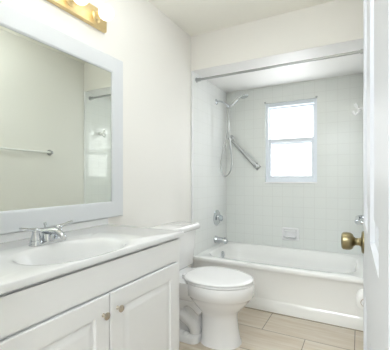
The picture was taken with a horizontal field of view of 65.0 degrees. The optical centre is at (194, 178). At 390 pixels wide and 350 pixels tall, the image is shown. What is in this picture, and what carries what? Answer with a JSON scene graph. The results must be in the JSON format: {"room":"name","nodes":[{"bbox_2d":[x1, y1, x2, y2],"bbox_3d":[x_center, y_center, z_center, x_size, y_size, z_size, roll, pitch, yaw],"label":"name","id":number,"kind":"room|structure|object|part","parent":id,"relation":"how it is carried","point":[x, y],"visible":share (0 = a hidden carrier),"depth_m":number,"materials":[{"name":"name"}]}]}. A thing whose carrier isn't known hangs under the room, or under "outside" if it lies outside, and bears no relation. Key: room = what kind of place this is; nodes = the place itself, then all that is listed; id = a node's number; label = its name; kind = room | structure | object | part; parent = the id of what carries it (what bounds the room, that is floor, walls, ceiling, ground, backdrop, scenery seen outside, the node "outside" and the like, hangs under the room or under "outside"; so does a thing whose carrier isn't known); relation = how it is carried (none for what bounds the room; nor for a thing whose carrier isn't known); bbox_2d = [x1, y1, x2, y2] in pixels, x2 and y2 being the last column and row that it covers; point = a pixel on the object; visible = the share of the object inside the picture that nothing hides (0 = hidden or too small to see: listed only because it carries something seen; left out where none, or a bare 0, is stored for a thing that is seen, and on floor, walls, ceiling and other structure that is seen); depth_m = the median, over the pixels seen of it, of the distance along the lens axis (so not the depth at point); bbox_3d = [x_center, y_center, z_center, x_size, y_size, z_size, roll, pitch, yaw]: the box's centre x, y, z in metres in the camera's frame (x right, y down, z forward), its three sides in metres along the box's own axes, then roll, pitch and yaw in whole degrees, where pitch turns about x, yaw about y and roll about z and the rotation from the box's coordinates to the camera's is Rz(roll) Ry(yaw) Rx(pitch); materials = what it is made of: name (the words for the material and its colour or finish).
{"room":"bathroom","nodes":[
{"label":"bathroom","id":0,"kind":"room"},
{"bbox_2d":[0,0,225,266],"bbox_3d":[-0.396,-0.120,2.303,0.114,2.440,3.320,0,0,28],"label":"wall","id":1,"kind":"structure","parent":0,"point":[154,51],"depth_m":2.44,"materials":[{"name":"white paint"}]},
{"bbox_2d":[0,218,107,242],"bbox_3d":[-0.813,0.263,1.419,0.015,0.039,1.120,0,0,28],"label":"backsplash","id":2,"kind":"structure","parent":1,"relation":"attached to","point":[8,237],"depth_m":1.63,"materials":[{"name":"stone"}]},
{"bbox_2d":[0,1,122,233],"bbox_3d":[-0.751,-0.266,1.523,0.026,1.013,1.130,0,0,28],"label":"wall mirror","id":3,"kind":"object","parent":1,"relation":"attached to","point":[61,96],"visible":0.97,"depth_m":1.57,"materials":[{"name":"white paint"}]},
{"bbox_2d":[47,0,113,32],"bbox_3d":[-0.671,-0.963,1.540,0.150,0.115,0.735,0,0,28],"label":"vanity light","id":4,"kind":"object","parent":1,"relation":"attached to","point":[85,11],"visible":1,"depth_m":1.74,"materials":[{"name":"gold metal"}]},
{"bbox_2d":[66,0,75,6],"bbox_3d":[-0.653,-0.962,1.637,0.038,0.072,0.072,0,0,28],"label":"socket","id":5,"kind":"object","parent":4,"relation":"attached to","point":[69,3],"depth_m":1.63,"materials":[{"name":"gold metal"}]},
{"bbox_3d":[-0.600,-0.962,1.609,0.089,0.090,0.090,0,0,28],"label":"bulb","id":6,"kind":"part","parent":4,"relation":"part of","materials":[{"name":"white glass"}]},
{"bbox_2d":[92,9,100,22],"bbox_3d":[-0.566,-0.962,1.798,0.038,0.072,0.072,0,0,28],"label":"socket","id":7,"kind":"object","parent":4,"relation":"attached to","point":[96,18],"depth_m":1.78,"materials":[{"name":"gold metal"}]},
{"bbox_3d":[-0.513,-0.962,1.770,0.089,0.090,0.090,0,0,28],"label":"bulb","id":8,"kind":"part","parent":4,"relation":"part of","materials":[{"name":"white glass"}]},
{"bbox_2d":[191,71,192,267],"bbox_3d":[-0.027,0.042,2.879,0.017,2.116,0.016,0,0,28],"label":"trim","id":9,"kind":"structure","parent":1,"relation":"attached to","point":[191,71],"depth_m":2.87,"materials":[{"name":"white paint"}]},
{"bbox_2d":[213,210,222,225],"bbox_3d":[0.269,0.425,3.342,0.070,0.172,0.172,0,0,28],"label":"shower valve","id":10,"kind":"object","parent":1,"relation":"attached to","point":[217,217],"visible":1,"depth_m":3.32,"materials":[{"name":"silver metal"}]},
{"bbox_2d":[214,236,227,243],"bbox_3d":[0.283,0.655,3.289,0.147,0.073,0.072,0,0,28],"label":"tub spout","id":11,"kind":"object","parent":1,"relation":"attached to","point":[224,240],"visible":1,"depth_m":3.27,"materials":[{"name":"silver metal"}]},
{"bbox_2d":[215,99,230,108],"bbox_3d":[0.309,-0.814,3.309,0.173,0.126,0.064,0,0,28],"label":"pipe","id":12,"kind":"object","parent":1,"relation":"attached to","point":[216,100],"visible":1,"depth_m":3.31,"materials":[{"name":"silver metal"}]},
{"bbox_2d":[220,94,247,176],"bbox_3d":[0.414,-0.452,3.250,0.312,0.863,0.080,0,0,28],"label":"shower","id":13,"kind":"object","parent":12,"relation":"attached to","point":[243,96],"visible":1,"depth_m":3.27,"materials":[{"name":"silver metal"}]},
{"bbox_3d":[0.431,-0.818,3.242,0.145,0.126,0.028,0,0,28],"label":"handle","id":14,"kind":"part","parent":13,"relation":"part of","materials":[{"name":"silver metal"}]},
{"bbox_2d":[195,49,362,82],"bbox_3d":[0.645,-0.952,2.606,1.431,0.048,0.048,0,0,28],"label":"shower rod","id":15,"kind":"object","parent":1,"relation":"attached to","point":[360,51],"visible":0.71,"depth_m":2.54,"materials":[{"name":"grey metal"}]},
{"bbox_2d":[148,0,333,36],"bbox_3d":[0.075,-1.365,1.548,1.659,0.050,2.438,0,0,28],"label":"ceiling","id":16,"kind":"structure","parent":0,"point":[195,17],"depth_m":2.43,"materials":[{"name":"white paint"}]},
{"bbox_2d":[179,307,362,349],"bbox_3d":[-0.090,1.125,1.099,3.400,0.050,5.250,0,0,28],"label":"floor","id":17,"kind":"structure","parent":0,"point":[258,329],"depth_m":2.15,"materials":[{"name":"beige tile"}]},
{"bbox_2d":[0,237,178,349],"bbox_3d":[-0.565,0.703,1.278,0.584,0.794,1.106,0,0,28],"label":"vanity cabinet","id":18,"kind":"object","parent":17,"relation":"on","point":[129,301],"visible":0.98,"depth_m":1.14,"materials":[{"name":"white paint"}]},
{"bbox_3d":[-0.450,0.708,0.949,0.016,0.544,0.498,0,0,28],"label":"door","id":19,"kind":"part","parent":18,"relation":"part of","materials":[{"name":"white paint"}]},
{"bbox_2d":[0,218,183,293],"bbox_3d":[-0.573,0.331,1.290,0.561,0.176,1.120,0,0,28],"label":"countertop","id":20,"kind":"structure","parent":18,"relation":"on","point":[87,243],"depth_m":1.34,"materials":[{"name":"stone"}]},
{"bbox_2d":[19,220,72,246],"bbox_3d":[-0.612,0.235,1.323,0.138,0.090,0.250,0,0,28],"label":"sink faucet","id":21,"kind":"object","parent":20,"relation":"on","point":[55,234],"visible":1,"depth_m":1.30,"materials":[{"name":"silver metal"}]},
{"bbox_3d":[-0.686,0.210,1.266,0.024,0.029,0.078,0,0,28],"label":"lever","id":22,"kind":"part","parent":21,"relation":"part of","materials":[{"name":"silver metal"}]},
{"bbox_3d":[-0.672,0.238,1.293,0.054,0.064,0.054,0,0,28],"label":"handle","id":23,"kind":"part","parent":21,"relation":"part of","materials":[{"name":"silver metal"}]},
{"bbox_3d":[-0.646,0.272,1.342,0.054,0.014,0.164,0,0,28],"label":"plate","id":24,"kind":"part","parent":21,"relation":"part of","materials":[{"name":"silver metal"}]},
{"bbox_3d":[-0.612,0.238,1.323,0.138,0.059,0.060,0,0,28],"label":"spout","id":25,"kind":"part","parent":21,"relation":"part of","materials":[{"name":"silver metal"}]},
{"bbox_3d":[-0.620,0.238,1.390,0.054,0.064,0.054,0,0,28],"label":"handle","id":26,"kind":"part","parent":21,"relation":"part of","materials":[{"name":"silver metal"}]},
{"bbox_3d":[-0.605,0.210,1.417,0.024,0.029,0.078,0,0,28],"label":"lever","id":27,"kind":"part","parent":21,"relation":"part of","materials":[{"name":"silver metal"}]},
{"bbox_3d":[-0.329,0.505,1.129,0.028,0.028,0.028,0,0,28],"label":"knob","id":28,"kind":"part","parent":18,"relation":"part of","materials":[{"name":"gold metal"}]},
{"bbox_3d":[-0.293,0.505,1.196,0.028,0.028,0.028,0,0,28],"label":"knob","id":29,"kind":"part","parent":18,"relation":"part of","materials":[{"name":"gold metal"}]},
{"bbox_3d":[-0.212,0.708,1.390,0.016,0.544,0.494,0,0,28],"label":"door","id":30,"kind":"part","parent":18,"relation":"part of","materials":[{"name":"white paint"}]},
{"bbox_2d":[149,221,253,349],"bbox_3d":[0.057,0.731,2.220,0.786,0.739,0.572,0,0,28],"label":"toilet","id":31,"kind":"object","parent":17,"relation":"on","point":[211,298],"visible":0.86,"depth_m":2.02,"materials":[{"name":"white ceramic"}]},
{"bbox_3d":[-0.185,0.383,2.351,0.235,0.044,0.572,0,0,28],"label":"tank lid","id":32,"kind":"part","parent":31,"relation":"part of","materials":[{"name":"white ceramic"}]},
{"bbox_3d":[-0.193,0.547,2.346,0.207,0.290,0.504,0,0,28],"label":"tank","id":33,"kind":"part","parent":31,"relation":"part of","materials":[{"name":"white ceramic"}]},
{"bbox_3d":[0.170,0.669,2.100,0.464,0.018,0.398,0,0,28],"label":"lid","id":34,"kind":"part","parent":31,"relation":"part of","materials":[{"name":"white plastic"}]},
{"bbox_3d":[0.176,0.686,2.097,0.445,0.013,0.398,0,0,28],"label":"seat","id":35,"kind":"part","parent":31,"relation":"part of","materials":[{"name":"white plastic"}]},
{"bbox_2d":[193,241,362,331],"bbox_3d":[0.802,0.914,2.897,1.453,0.372,0.834,0,0,28],"label":"bathtub","id":36,"kind":"object","parent":17,"relation":"on","point":[318,286],"visible":0.8,"depth_m":2.52,"materials":[{"name":"white ceramic"}]},
{"bbox_2d":[191,0,362,92],"bbox_3d":[0.832,-1.178,2.953,1.459,0.324,0.952,0,0,28],"label":"wall header","id":37,"kind":"structure","parent":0,"point":[334,27],"depth_m":2.60,"materials":[{"name":"white paint"}]},
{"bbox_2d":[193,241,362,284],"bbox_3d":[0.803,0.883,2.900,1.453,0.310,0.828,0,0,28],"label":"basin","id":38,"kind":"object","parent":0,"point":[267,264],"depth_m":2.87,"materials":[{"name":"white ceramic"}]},
{"bbox_2d":[226,73,362,254],"bbox_3d":[1.029,0.042,3.319,1.459,2.116,0.120,0,0,28],"label":"wall","id":39,"kind":"structure","parent":0,"point":[257,211],"depth_m":3.19,"materials":[{"name":"white tile"}]},
{"bbox_2d":[228,134,260,169],"bbox_3d":[0.545,-0.307,3.469,0.397,0.426,0.077,0,0,28],"label":"grab bar","id":40,"kind":"object","parent":39,"relation":"attached to","point":[256,166],"visible":0.91,"depth_m":3.43,"materials":[{"name":"grey metal"}]},
{"bbox_2d":[282,227,298,240],"bbox_3d":[1.002,0.585,3.231,0.176,0.136,0.060,0,0,28],"label":"soap dish","id":41,"kind":"object","parent":39,"relation":"attached to","point":[288,233],"visible":1,"depth_m":3.24,"materials":[{"name":"white ceramic"}]},
{"bbox_2d":[264,98,317,182],"bbox_3d":[1.032,-0.395,3.296,0.548,0.881,0.098,0,0,28],"label":"window","id":42,"kind":"structure","parent":39,"relation":"in","point":[270,142],"depth_m":3.29,"materials":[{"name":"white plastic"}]},
{"bbox_3d":[1.018,0.038,3.269,0.548,0.015,0.038,0,0,28],"label":"sill","id":43,"kind":"part","parent":42,"relation":"part of","materials":[{"name":"white ceramic"}]},
{"bbox_3d":[1.047,-0.584,3.324,0.480,0.417,0.023,0,0,28],"label":"sash","id":44,"kind":"part","parent":42,"relation":"part of","materials":[{"name":"white glass"}]},
{"bbox_3d":[1.035,-0.221,3.301,0.480,0.439,0.026,0,0,28],"label":"sash","id":45,"kind":"part","parent":42,"relation":"part of","materials":[{"name":"white glass"}]},
{"bbox_3d":[1.442,-0.138,2.563,0.014,1.756,0.820,0,0,28],"label":"wall","id":46,"kind":"structure","parent":0,"visible":0},
{"bbox_2d":[352,103,362,115],"bbox_3d":[1.299,-0.554,2.424,0.107,0.102,0.073,0,0,28],"label":"robe hook","id":47,"kind":"object","parent":46,"relation":"attached to","point":[355,104],"visible":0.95,"depth_m":2.42,"materials":[{"name":"white"}]},
{"bbox_2d":[354,215,362,224],"bbox_3d":[1.398,0.345,2.586,0.088,0.075,0.436,0,0,28],"label":"grab bar","id":48,"kind":"object","parent":46,"relation":"attached to","point":[358,220],"visible":0.68,"depth_m":2.47,"materials":[{"name":"silver metal"}]},
{"bbox_3d":[0.836,0.585,1.481,0.056,0.033,0.144,0,0,28],"label":"toilet paper holder","id":49,"kind":"object","parent":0,"visible":0},
{"bbox_2d":[356,289,362,310],"bbox_3d":[0.825,0.597,1.487,0.074,0.096,0.105,0,0,28],"label":"toilet paper roll","id":50,"kind":"object","parent":49,"relation":"on","point":[359,296],"visible":0.38,"depth_m":1.46,"materials":[{"name":"white paper"}]},
{"bbox_3d":[-0.194,0.070,0.377,0.800,2.060,0.130,0,0,28],"label":"trim","id":51,"kind":"structure","parent":0,"visible":0},
{"bbox_2d":[341,0,389,349],"bbox_3d":[0.335,0.074,0.621,0.092,2.028,0.792,0,0,27],"label":"door","id":52,"kind":"structure","parent":51,"relation":"attached to","point":[374,241],"depth_m":0.47,"materials":[{"name":"white paint"}]},
{"bbox_3d":[0.475,0.188,0.923,0.062,0.066,0.066,0,0,28],"label":"knob","id":53,"kind":"part","parent":52,"relation":"part of","materials":[{"name":"gold metal"}]}
]}

